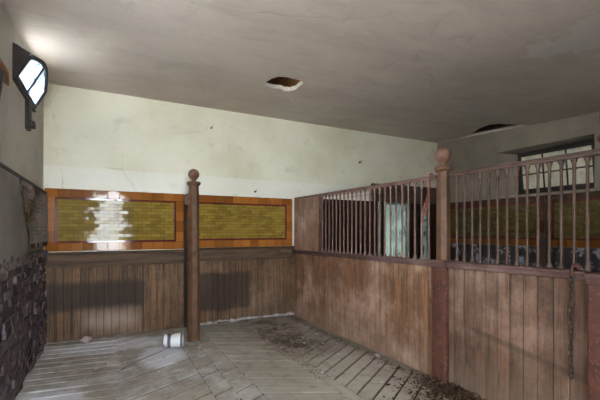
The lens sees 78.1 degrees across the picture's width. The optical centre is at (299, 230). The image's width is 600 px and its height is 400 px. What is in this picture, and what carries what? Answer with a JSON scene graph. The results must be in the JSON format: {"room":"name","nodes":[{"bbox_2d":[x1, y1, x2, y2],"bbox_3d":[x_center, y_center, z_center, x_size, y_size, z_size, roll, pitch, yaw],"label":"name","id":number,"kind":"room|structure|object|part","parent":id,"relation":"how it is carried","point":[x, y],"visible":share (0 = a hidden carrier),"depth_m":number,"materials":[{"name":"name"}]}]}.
{"room":"horse stable","nodes":[
{"label":"horse stable","id":0,"kind":"room"},
{"bbox_2d":[0,0,47,399],"bbox_3d":[-1.734,-0.340,1.441,0.358,4.080,8.360,0,0,-28],"label":"wall","id":1,"kind":"structure","parent":0,"point":[23,301],"depth_m":3.37,"materials":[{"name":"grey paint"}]},
{"bbox_2d":[0,58,8,97],"bbox_3d":[-2.280,-1.100,2.813,0.080,0.300,0.698,0,0,-28],"label":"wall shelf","id":2,"kind":"object","parent":1,"relation":"attached to","point":[4,73],"visible":0.89,"depth_m":2.80,"materials":[{"name":"brown wood"}]},
{"bbox_2d":[0,162,46,193],"bbox_3d":[-1.618,-0.505,1.502,0.060,0.034,7.760,0,0,-28],"label":"trim","id":3,"kind":"structure","parent":1,"relation":"attached to","point":[2,165],"depth_m":3.39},
{"bbox_2d":[12,42,47,112],"bbox_3d":[-2.764,-1.595,3.792,0.286,0.480,1.040,0,0,-28],"label":"window","id":4,"kind":"structure","parent":1,"relation":"in","point":[29,72],"depth_m":3.63,"materials":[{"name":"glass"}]},
{"bbox_3d":[-2.802,-1.370,3.772,0.040,0.030,1.040,0,0,-28],"label":"sill","id":5,"kind":"part","parent":4,"relation":"part of","materials":[{"name":"beige paint"}]},
{"bbox_3d":[-2.623,-1.556,3.606,0.142,0.274,0.460,0,0,-28],"label":"pane","id":6,"kind":"part","parent":4,"relation":"part of","materials":[{"name":"clear glass"}]},
{"bbox_3d":[-2.836,-1.556,4.014,0.142,0.274,0.460,0,0,-28],"label":"pane","id":7,"kind":"part","parent":4,"relation":"part of","materials":[{"name":"clear glass"}]},
{"bbox_2d":[25,100,35,130],"bbox_3d":[-2.846,-1.210,3.905,0.085,0.300,0.181,0,0,-28],"label":"wall bracket","id":8,"kind":"object","parent":1,"relation":"attached to","point":[29,124],"visible":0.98,"depth_m":3.85,"materials":[{"name":"black metal"}]},
{"bbox_3d":[-2.864,-1.210,3.896,0.045,0.300,0.181,0,0,-28],"label":"plate","id":9,"kind":"part","parent":8,"relation":"part of","materials":[{"name":"black metal"}]},
{"bbox_2d":[20,179,47,248],"bbox_3d":[-2.967,-0.145,4.170,0.019,0.670,1.740,0,0,-28],"label":"tile remnant","id":10,"kind":"structure","parent":1,"relation":"attached to","point":[35,201],"depth_m":4.08,"materials":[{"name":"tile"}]},
{"bbox_2d":[44,83,436,334],"bbox_3d":[-0.233,-0.340,6.770,7.950,4.080,0.300,0,0,-28],"label":"wall","id":11,"kind":"structure","parent":0,"point":[94,140],"depth_m":5.94,"materials":[{"name":"beige paint"}]},
{"bbox_2d":[45,188,183,251],"bbox_3d":[-2.609,-0.148,5.350,1.798,0.853,0.014,0,0,-28],"label":"tilework","id":12,"kind":"object","parent":11,"relation":"attached to","point":[78,219],"visible":0.98,"depth_m":5.31,"materials":[{"name":"tile"}]},
{"bbox_2d":[46,249,183,342],"bbox_3d":[-2.590,0.892,5.333,1.780,1.211,0.063,0,0,-28],"label":"wainscot","id":13,"kind":"structure","parent":11,"relation":"attached to","point":[94,294],"depth_m":5.29,"materials":[{"name":"brown wood"}]},
{"bbox_3d":[-2.594,0.410,5.339,1.780,0.180,0.047,0,0,-28],"label":"rail","id":14,"kind":"part","parent":13,"relation":"part of","materials":[{"name":"brown wood"}]},
{"bbox_3d":[-2.590,0.301,5.333,1.780,0.028,0.062,0,0,-28],"label":"cap moulding","id":15,"kind":"part","parent":13,"relation":"part of","materials":[{"name":"brown wood"}]},
{"bbox_2d":[184,194,186,326],"bbox_3d":[-1.792,0.465,5.770,0.040,2.070,0.029,0,0,-28],"label":"trim","id":16,"kind":"structure","parent":11,"relation":"attached to","point":[185,206],"depth_m":5.76,"materials":[{"name":"brown wood"}]},
{"bbox_2d":[187,195,291,247],"bbox_3d":[-0.958,-0.155,6.211,1.847,0.840,0.014,0,0,-28],"label":"tilework","id":17,"kind":"object","parent":11,"relation":"attached to","point":[224,221],"visible":0.95,"depth_m":6.21,"materials":[{"name":"tile"}]},
{"bbox_2d":[187,246,293,324],"bbox_3d":[-0.928,0.882,6.200,1.890,1.231,0.063,0,0,-28],"label":"wainscot","id":18,"kind":"structure","parent":11,"relation":"attached to","point":[237,283],"depth_m":6.21,"materials":[{"name":"brown wood"}]},
{"bbox_3d":[-0.931,0.390,6.207,1.890,0.180,0.047,0,0,-28],"label":"rail","id":19,"kind":"part","parent":18,"relation":"part of","materials":[{"name":"brown wood"}]},
{"bbox_3d":[-0.928,0.281,6.200,1.890,0.028,0.062,0,0,-28],"label":"cap moulding","id":20,"kind":"part","parent":18,"relation":"part of","materials":[{"name":"brown wood"}]},
{"bbox_2d":[323,199,377,254],"bbox_3d":[0.753,0.450,7.086,1.830,2.100,0.048,0,0,-28],"label":"panelling","id":21,"kind":"object","parent":11,"relation":"attached to","point":[334,200],"visible":0.23,"depth_m":7.20,"materials":[{"name":"brown wood"}]},
{"bbox_3d":[0.739,-0.573,7.080,1.800,0.055,0.041,0,0,-28],"label":"cap rail","id":22,"kind":"part","parent":21,"relation":"part of","materials":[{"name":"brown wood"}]},
{"bbox_2d":[371,183,435,203],"bbox_3d":[2.260,-0.780,7.872,1.850,0.360,0.048,0,0,-28],"label":"trim","id":23,"kind":"structure","parent":11,"relation":"attached to","point":[425,189],"depth_m":7.84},
{"bbox_2d":[381,202,427,258],"bbox_3d":[2.233,0.340,7.979,1.420,2.320,0.138,0,0,-28],"label":"door","id":24,"kind":"structure","parent":11,"relation":"in","point":[405,205],"depth_m":8.00,"materials":[{"name":"green paint"}]},
{"bbox_3d":[2.022,0.020,7.876,0.620,1.170,0.006,0,0,-28],"label":"pane","id":25,"kind":"part","parent":24,"relation":"part of","materials":[{"name":"teal glass"}]},
{"bbox_2d":[430,204,435,258],"bbox_3d":[2.981,0.450,8.259,0.225,2.100,0.028,0,0,-28],"label":"trim","id":26,"kind":"structure","parent":11,"relation":"attached to","point":[432,206],"depth_m":8.24,"materials":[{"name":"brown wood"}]},
{"bbox_2d":[15,315,479,399],"bbox_3d":[1.631,1.599,3.197,7.950,0.203,8.360,0,0,-28],"label":"floor","id":27,"kind":"structure","parent":0,"point":[232,364],"depth_m":4.01,"materials":[{"name":"grey wood"}]},
{"bbox_2d":[80,336,91,342],"bbox_3d":[-2.865,1.450,4.959,0.148,0.095,0.086,0,0,-28],"label":"fragment","id":28,"kind":"object","parent":27,"relation":"on","point":[85,339],"visible":1,"depth_m":4.93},
{"bbox_2d":[107,359,121,366],"bbox_3d":[-2.090,1.484,4.166,0.155,0.027,0.198,0,0,-28],"label":"plaster slab","id":29,"kind":"object","parent":27,"relation":"on","point":[116,362],"visible":1,"depth_m":4.13,"materials":[{"name":"beige paint"}]},
{"bbox_2d":[121,351,161,369],"bbox_3d":[-1.821,1.487,4.286,0.027,0.009,0.680,0,0,19],"label":"stick","id":30,"kind":"object","parent":27,"relation":"on","point":[160,351],"visible":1,"depth_m":4.26,"materials":[{"name":"brown wood"}]},
{"bbox_2d":[163,333,183,347],"bbox_3d":[-1.619,1.400,4.740,0.236,0.179,0.179,0,0,-12],"label":"tin","id":31,"kind":"object","parent":27,"relation":"on","point":[170,340],"visible":1,"depth_m":4.67,"materials":[{"name":"white metal"}]},
{"bbox_2d":[184,169,200,341],"bbox_3d":[-1.470,0.326,5.064,0.218,2.349,0.185,0,0,-28],"label":"post","id":32,"kind":"object","parent":27,"relation":"on","point":[191,199],"visible":1,"depth_m":5.01,"materials":[{"name":"brown paint"}]},
{"bbox_3d":[-1.456,0.940,5.072,0.163,1.120,0.163,0,0,-28],"label":"casing","id":33,"kind":"part","parent":32,"relation":"part of","materials":[{"name":"brown paint"}]},
{"bbox_2d":[251,317,404,378],"bbox_3d":[-0.044,1.495,4.941,1.255,0.008,2.810,0,0,-28],"label":"litter","id":34,"kind":"object","parent":27,"relation":"on","point":[283,344],"visible":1,"depth_m":4.88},
{"bbox_2d":[383,369,490,399],"bbox_3d":[1.156,1.471,3.116,0.934,0.066,1.414,0,0,-28],"label":"leaf litter","id":35,"kind":"object","parent":27,"relation":"on","point":[448,394],"visible":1,"depth_m":3.42,"materials":[{"name":"brown plant"}]},
{"bbox_2d":[429,147,453,383],"bbox_3d":[1.435,0.331,3.704,0.216,2.339,0.176,0,0,-28],"label":"post","id":36,"kind":"object","parent":27,"relation":"on","point":[443,155],"visible":0.9,"depth_m":3.65,"materials":[{"name":"brown paint"}]},
{"bbox_3d":[1.435,0.925,3.704,0.156,1.150,0.170,0,0,-28],"label":"casing","id":37,"kind":"part","parent":36,"relation":"part of","materials":[{"name":"orange paint"}]},
{"bbox_2d":[292,148,599,399],"bbox_3d":[0.985,0.453,4.556,0.150,2.086,4.617,0,0,-28],"label":"partition","id":38,"kind":"structure","parent":27,"relation":"on","point":[509,336],"depth_m":3.42,"materials":[{"name":"paint"}]},
{"bbox_3d":[0.119,-0.111,6.210,0.044,0.897,0.880,0,0,-28],"label":"solid panel","id":39,"kind":"part","parent":38,"relation":"part of","materials":[{"name":"brown wood"}]},
{"bbox_3d":[0.653,0.923,5.189,0.059,1.146,3.181,0,0,-28],"label":"board panel","id":40,"kind":"part","parent":38,"relation":"part of","materials":[{"name":"brown wood"}]},
{"bbox_3d":[0.654,-0.559,5.189,0.056,0.060,3.187,0,0,-28],"label":"rail","id":41,"kind":"part","parent":38,"relation":"part of","materials":[{"name":"metal"}]},
{"bbox_2d":[422,173,432,222],"bbox_3d":[1.314,-0.336,3.815,0.091,0.514,0.106,0,0,-28],"label":"cord","id":42,"kind":"object","parent":38,"relation":"hanging from","point":[430,174],"visible":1,"depth_m":3.78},
{"bbox_3d":[1.744,0.913,3.098,0.059,1.165,1.184,0,0,-28],"label":"board panel","id":43,"kind":"part","parent":38,"relation":"part of","materials":[{"name":"brown wood"}]},
{"bbox_3d":[1.761,-0.544,3.067,0.056,0.048,1.260,0,0,-28],"label":"rail","id":44,"kind":"part","parent":38,"relation":"part of","materials":[{"name":"metal"}]},
{"bbox_2d":[568,263,579,378],"bbox_3d":[1.938,0.635,2.616,0.113,0.816,0.051,0,0,-28],"label":"chain","id":45,"kind":"object","parent":38,"relation":"hanging from","point":[575,266],"visible":1,"depth_m":2.60,"materials":[{"name":"brown metal"}]},
{"bbox_2d":[535,232,552,266],"bbox_3d":[4.015,0.757,6.098,0.190,1.485,0.190,0,0,-28],"label":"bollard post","id":46,"kind":"object","parent":27,"relation":"on","point":[543,235],"visible":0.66,"depth_m":6.02,"materials":[{"name":"wood"}]},
{"bbox_2d":[584,114,599,399],"bbox_3d":[2.079,0.331,2.469,0.220,2.339,0.225,0,0,-28],"label":"post","id":47,"kind":"object","parent":27,"relation":"on","point":[592,279],"visible":1,"depth_m":2.49,"materials":[{"name":"brown paint"}]},
{"bbox_3d":[2.079,0.925,2.469,0.160,1.150,0.225,0,0,-28],"label":"casing","id":48,"kind":"part","parent":47,"relation":"part of","materials":[{"name":"orange paint"}]},
{"bbox_2d":[2,0,599,142],"bbox_3d":[1.631,-2.018,3.197,7.950,0.963,8.360,0,0,-28],"label":"ceiling","id":49,"kind":"structure","parent":0,"point":[435,71],"depth_m":3.88,"materials":[{"name":"white paint"}]},
{"bbox_3d":[4.844,-1.980,4.873,0.098,0.761,7.760,0,0,-28],"label":"wall plate","id":50,"kind":"part","parent":49,"relation":"part of","materials":[{"name":"brown wood"}]},
{"bbox_2d":[437,111,599,248],"bbox_3d":[5.040,-0.340,4.975,0.340,4.080,8.360,0,0,-28],"label":"wall","id":51,"kind":"structure","parent":0,"point":[504,146],"depth_m":7.01,"materials":[{"name":"white paint"}]},
{"bbox_2d":[450,195,544,245],"bbox_3d":[3.624,-0.175,7.301,0.014,0.870,2.285,0,0,-28],"label":"tilework","id":52,"kind":"object","parent":51,"relation":"attached to","point":[521,200],"visible":0.53,"depth_m":6.98,"materials":[{"name":"tile"}]},
{"bbox_2d":[451,243,599,271],"bbox_3d":[4.228,0.877,6.085,0.066,1.225,4.880,0,0,-28],"label":"dado","id":53,"kind":"object","parent":51,"relation":"attached to","point":[594,253],"visible":0.23,"depth_m":6.55,"materials":[{"name":"paint"}]},
{"bbox_3d":[4.228,0.305,6.085,0.066,0.080,4.880,0,0,-28],"label":"cap rail","id":54,"kind":"part","parent":53,"relation":"part of","materials":[{"name":"paint"}]},
{"bbox_2d":[494,140,596,198],"bbox_3d":[4.282,-1.065,6.390,0.365,1.050,1.910,0,0,-28],"label":"window","id":55,"kind":"structure","parent":51,"relation":"in","point":[586,145],"depth_m":6.31,"materials":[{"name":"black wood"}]},
{"bbox_3d":[4.183,-1.199,6.668,0.044,0.321,0.372,0,0,-28],"label":"pane","id":56,"kind":"part","parent":55,"relation":"part of","materials":[{"name":"glass"}]},
{"bbox_3d":[4.216,-0.894,6.686,0.036,0.257,0.372,0,0,-28],"label":"pane","id":57,"kind":"part","parent":55,"relation":"part of","materials":[{"name":"glass"}]},
{"bbox_3d":[4.242,-0.628,6.420,0.320,0.047,1.660,0,0,-28],"label":"sill","id":58,"kind":"part","parent":55,"relation":"part of","materials":[{"name":"white paint"}]},
{"bbox_3d":[4.357,-1.199,6.333,0.044,0.321,0.363,0,0,-28],"label":"pane","id":59,"kind":"part","parent":55,"relation":"part of","materials":[{"name":"glass"}]},
{"bbox_3d":[4.391,-0.894,6.351,0.036,0.257,0.363,0,0,-28],"label":"pane","id":60,"kind":"part","parent":55,"relation":"part of","materials":[{"name":"glass"}]},
{"bbox_3d":[4.370,-1.057,6.340,0.125,0.700,1.200,0,0,-28],"label":"sash","id":61,"kind":"part","parent":55,"relation":"part of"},
{"bbox_3d":[4.431,-1.060,6.360,0.060,0.800,1.360,0,0,-28],"label":"frame","id":62,"kind":"part","parent":55,"relation":"part of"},
{"bbox_3d":[4.532,-1.199,5.998,0.044,0.321,0.372,0,0,-28],"label":"pane","id":63,"kind":"part","parent":55,"relation":"part of","materials":[{"name":"glass"}]},
{"bbox_3d":[4.565,-0.894,6.016,0.036,0.257,0.372,0,0,-28],"label":"pane","id":64,"kind":"part","parent":55,"relation":"part of","materials":[{"name":"clear glass"}]},
{"bbox_2d":[545,191,599,247],"bbox_3d":[4.688,-0.175,5.262,0.014,0.870,2.295,0,0,-28],"label":"tilework","id":65,"kind":"object","parent":51,"relation":"attached to","point":[594,196],"visible":0.86,"depth_m":5.84,"materials":[{"name":"tile"}]}
]}

